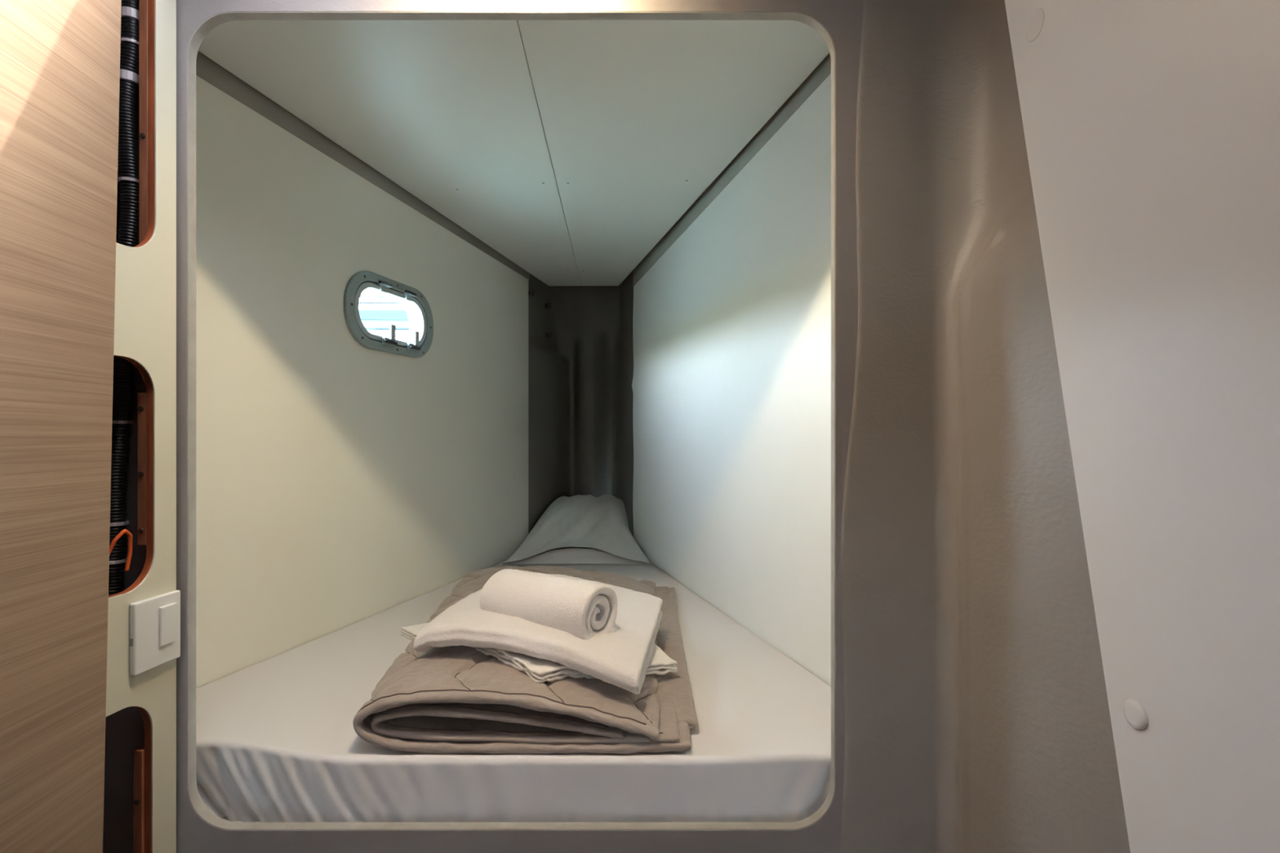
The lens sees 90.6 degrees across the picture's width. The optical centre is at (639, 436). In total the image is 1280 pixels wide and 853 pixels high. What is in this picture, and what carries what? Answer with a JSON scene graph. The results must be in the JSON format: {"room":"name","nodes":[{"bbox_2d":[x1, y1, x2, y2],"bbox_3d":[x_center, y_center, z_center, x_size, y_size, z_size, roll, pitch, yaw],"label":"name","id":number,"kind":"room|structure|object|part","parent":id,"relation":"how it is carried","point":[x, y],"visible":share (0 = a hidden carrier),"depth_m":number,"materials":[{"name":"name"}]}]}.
{"room":"boat cabin","nodes":[
{"label":"boat cabin","id":0,"kind":"room"},
{"bbox_2d":[106,0,176,852],"bbox_3d":[-0.651,0.292,0.553,0.025,1.916,0.578,0,0,5],"label":"wall","id":1,"kind":"structure","parent":0,"point":[145,308],"depth_m":0.81,"materials":[{"name":"beige paint"}]},
{"bbox_2d":[0,0,121,852],"bbox_3d":[-0.558,0.290,0.165,0.022,1.900,1.126,0,0,-5],"label":"door","id":2,"kind":"structure","parent":1,"relation":"in","point":[60,60],"depth_m":0.63,"materials":[{"name":"brown wood"}]},
{"bbox_2d":[109,528,133,571],"bbox_3d":[-0.658,0.165,0.796,0.030,0.097,0.016,0,0,-31],"label":"cable","id":3,"kind":"object","parent":1,"relation":"attached to","point":[126,532],"visible":0.66,"depth_m":0.80,"materials":[{"name":"orange plastic"}]},
{"bbox_2d":[129,590,180,675],"bbox_3d":[-0.612,0.247,0.803,0.013,0.089,0.070,0,0,5],"label":"light switch","id":4,"kind":"object","parent":1,"relation":"attached to","point":[154,621],"visible":1,"depth_m":0.80,"materials":[{"name":"white plastic"}]},
{"bbox_2d":[221,817,241,822],"bbox_3d":[-0.223,0.577,1.973,1.299,0.032,2.213,0,0,0],"label":"floor","id":5,"kind":"structure","parent":0,"point":[224,818],"depth_m":0.93,"materials":[{"name":"grey"}]},
{"bbox_2d":[195,560,831,822],"bbox_3d":[-0.218,0.505,1.900,1.273,0.113,2.043,0,0,0],"label":"mattress","id":6,"kind":"object","parent":5,"relation":"on","point":[277,740],"visible":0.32,"depth_m":0.92,"materials":[{"name":"white fabric"}]},
{"bbox_2d":[352,565,697,754],"bbox_3d":[-0.202,0.405,1.355,0.607,0.089,0.932,0,0,0],"label":"quilt","id":7,"kind":"object","parent":6,"relation":"on","point":[451,699],"visible":0.58,"depth_m":0.92,"materials":[{"name":"beige fabric"}]},
{"bbox_2d":[413,573,662,694],"bbox_3d":[-0.151,0.346,1.188,0.392,0.085,0.442,0,0,11],"label":"bath towel","id":8,"kind":"object","parent":7,"relation":"on","point":[620,658],"visible":0.52,"depth_m":1.02,"materials":[{"name":"white fabric"}]},
{"bbox_2d":[479,568,617,639],"bbox_3d":[-0.160,0.299,1.109,0.226,0.113,0.118,0,0,30],"label":"rolled towel","id":9,"kind":"object","parent":8,"relation":"on","point":[576,607],"visible":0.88,"depth_m":1.06,"materials":[{"name":"white fabric"}]},
{"bbox_2d":[400,622,677,683],"bbox_3d":[-0.189,0.380,1.212,0.387,0.073,0.464,0,0,-38],"label":"folded cloth","id":10,"kind":"object","parent":7,"relation":"on","point":[540,670],"visible":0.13,"depth_m":1.01,"materials":[{"name":"white fabric"}]},
{"bbox_2d":[502,493,650,565],"bbox_3d":[-0.219,0.350,2.534,0.511,0.193,0.694,0,0,0],"label":"pillow","id":11,"kind":"object","parent":6,"relation":"on","point":[588,529],"visible":1,"depth_m":2.42,"materials":[{"name":"white fabric"}]},
{"bbox_2d":[195,75,528,688],"bbox_3d":[-0.673,-0.033,1.700,0.030,1.252,1.713,0,0,14],"label":"wall","id":12,"kind":"structure","parent":0,"point":[341,482],"depth_m":1.44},
{"bbox_2d":[195,50,529,280],"bbox_3d":[-0.666,-0.684,1.709,0.012,0.114,1.733,0,0,14],"label":"trim","id":13,"kind":"structure","parent":12,"relation":"attached to","point":[206,68],"depth_m":1.44,"materials":[{"name":"grey paint"}]},
{"bbox_2d":[343,271,433,357],"bbox_3d":[-0.671,-0.318,1.688,0.071,0.194,0.366,0,0,14],"label":"window","id":14,"kind":"structure","parent":12,"relation":"in","point":[418,343],"depth_m":1.67,"materials":[{"name":"grey plastic"}]},
{"bbox_3d":[-0.660,-0.318,1.685,0.014,0.143,0.306,0,0,14],"label":"sash","id":15,"kind":"part","parent":14,"relation":"part of","materials":[{"name":"grey"}]},
{"bbox_3d":[-0.647,-0.272,1.656,0.007,0.040,0.018,0,0,14],"label":"latch lever","id":16,"kind":"part","parent":14,"relation":"part of","materials":[{"name":"grey metal"}]},
{"bbox_3d":[-0.620,-0.272,1.757,0.007,0.040,0.018,0,0,14],"label":"latch lever","id":17,"kind":"part","parent":14,"relation":"part of","materials":[{"name":"grey metal"}]},
{"bbox_2d":[102,0,863,852],"bbox_3d":[-0.232,0.255,0.853,1.426,1.991,0.017,0,0,0],"label":"wall","id":18,"kind":"structure","parent":0,"point":[838,22],"depth_m":0.84,"materials":[{"name":"grey paint"}]},
{"bbox_2d":[115,161,119,242],"bbox_3d":[-0.710,-0.171,0.831,0.054,0.954,0.020,0,0,-7],"label":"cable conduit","id":19,"kind":"object","parent":18,"relation":"attached to","point":[118,190],"visible":0.02,"depth_m":0.83,"materials":[{"name":"black plastic"}]},
{"bbox_2d":[108,0,138,595],"bbox_3d":[-0.674,-0.171,0.825,0.054,0.954,0.033,0,0,-14],"label":"cable conduit","id":20,"kind":"object","parent":18,"relation":"attached to","point":[128,123],"visible":0.48,"depth_m":0.82,"materials":[{"name":"black plastic"}]},
{"bbox_2d":[198,20,829,285],"bbox_3d":[-0.223,-0.674,1.767,1.288,0.080,1.800,0,0,0],"label":"ceiling","id":21,"kind":"structure","parent":0,"point":[447,111],"depth_m":1.32,"materials":[{"name":"grey plastic"}]},
{"bbox_2d":[528,270,633,536],"bbox_3d":[-0.236,-0.074,2.775,0.493,1.334,0.610,0,0,0],"label":"wall","id":22,"kind":"structure","parent":0,"point":[580,395],"depth_m":2.99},
{"bbox_2d":[528,289,534,296],"bbox_3d":[-0.438,-0.577,2.552,0.028,0.027,0.034,0,0,0],"label":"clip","id":23,"kind":"object","parent":22,"relation":"attached to","point":[531,293],"visible":0.91,"depth_m":2.55,"materials":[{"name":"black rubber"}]},
{"bbox_2d":[544,302,551,308],"bbox_3d":[-0.394,-0.562,2.715,0.028,0.027,0.034,0,0,0],"label":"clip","id":24,"kind":"object","parent":22,"relation":"attached to","point":[547,305],"visible":1,"depth_m":2.71,"materials":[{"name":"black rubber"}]},
{"bbox_2d":[545,331,551,337],"bbox_3d":[-0.392,-0.437,2.722,0.028,0.027,0.034,0,0,0],"label":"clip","id":25,"kind":"object","parent":22,"relation":"attached to","point":[547,335],"visible":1,"depth_m":2.72,"materials":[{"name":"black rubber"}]},
{"bbox_2d":[631,73,831,686],"bbox_3d":[0.206,-0.042,1.710,0.020,1.269,1.743,0,0,-15],"label":"wall","id":26,"kind":"structure","parent":0,"point":[731,383],"depth_m":1.49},
{"bbox_2d":[633,53,831,286],"bbox_3d":[0.208,-0.670,1.709,0.012,0.143,1.740,0,0,-15],"label":"trim","id":27,"kind":"structure","parent":26,"relation":"attached to","point":[823,70],"depth_m":1.56,"materials":[{"name":"grey paint"}]},
{"bbox_2d":[840,0,1130,852],"bbox_3d":[0.448,0.291,0.035,0.180,1.917,1.654,0,0,-7],"label":"wall","id":28,"kind":"structure","parent":0,"point":[978,720],"depth_m":0.82,"materials":[{"name":"grey paint"}]},
{"bbox_2d":[1004,0,1279,852],"bbox_3d":[0.404,0.292,-0.115,0.016,1.916,1.705,0,0,0],"label":"wall","id":29,"kind":"structure","parent":0,"point":[1152,127],"depth_m":0.47,"materials":[{"name":"white laminate"}]},
{"label":"outside","id":30,"kind":"structure","parent":0,"visible":0},
{"bbox_3d":[-30.000,1.850,10.000,120.000,0.040,100.000,0,0,0],"label":"water","id":31,"kind":"object","parent":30,"visible":0},
{"bbox_2d":[359,295,408,342],"bbox_3d":[-2.811,0.271,5.826,6.208,3.058,0.522,0,0,-1],"label":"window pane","id":32,"kind":"object","parent":31,"relation":"on","point":[376,314],"visible":0.05,"depth_m":5.61,"materials":[{"name":"white"}]},
{"bbox_3d":[-2.808,-1.250,5.741,6.203,0.016,0.208,0,0,-1],"label":"guard rail","id":33,"kind":"part","parent":32,"relation":"part of","materials":[{"name":"white"}]}
]}

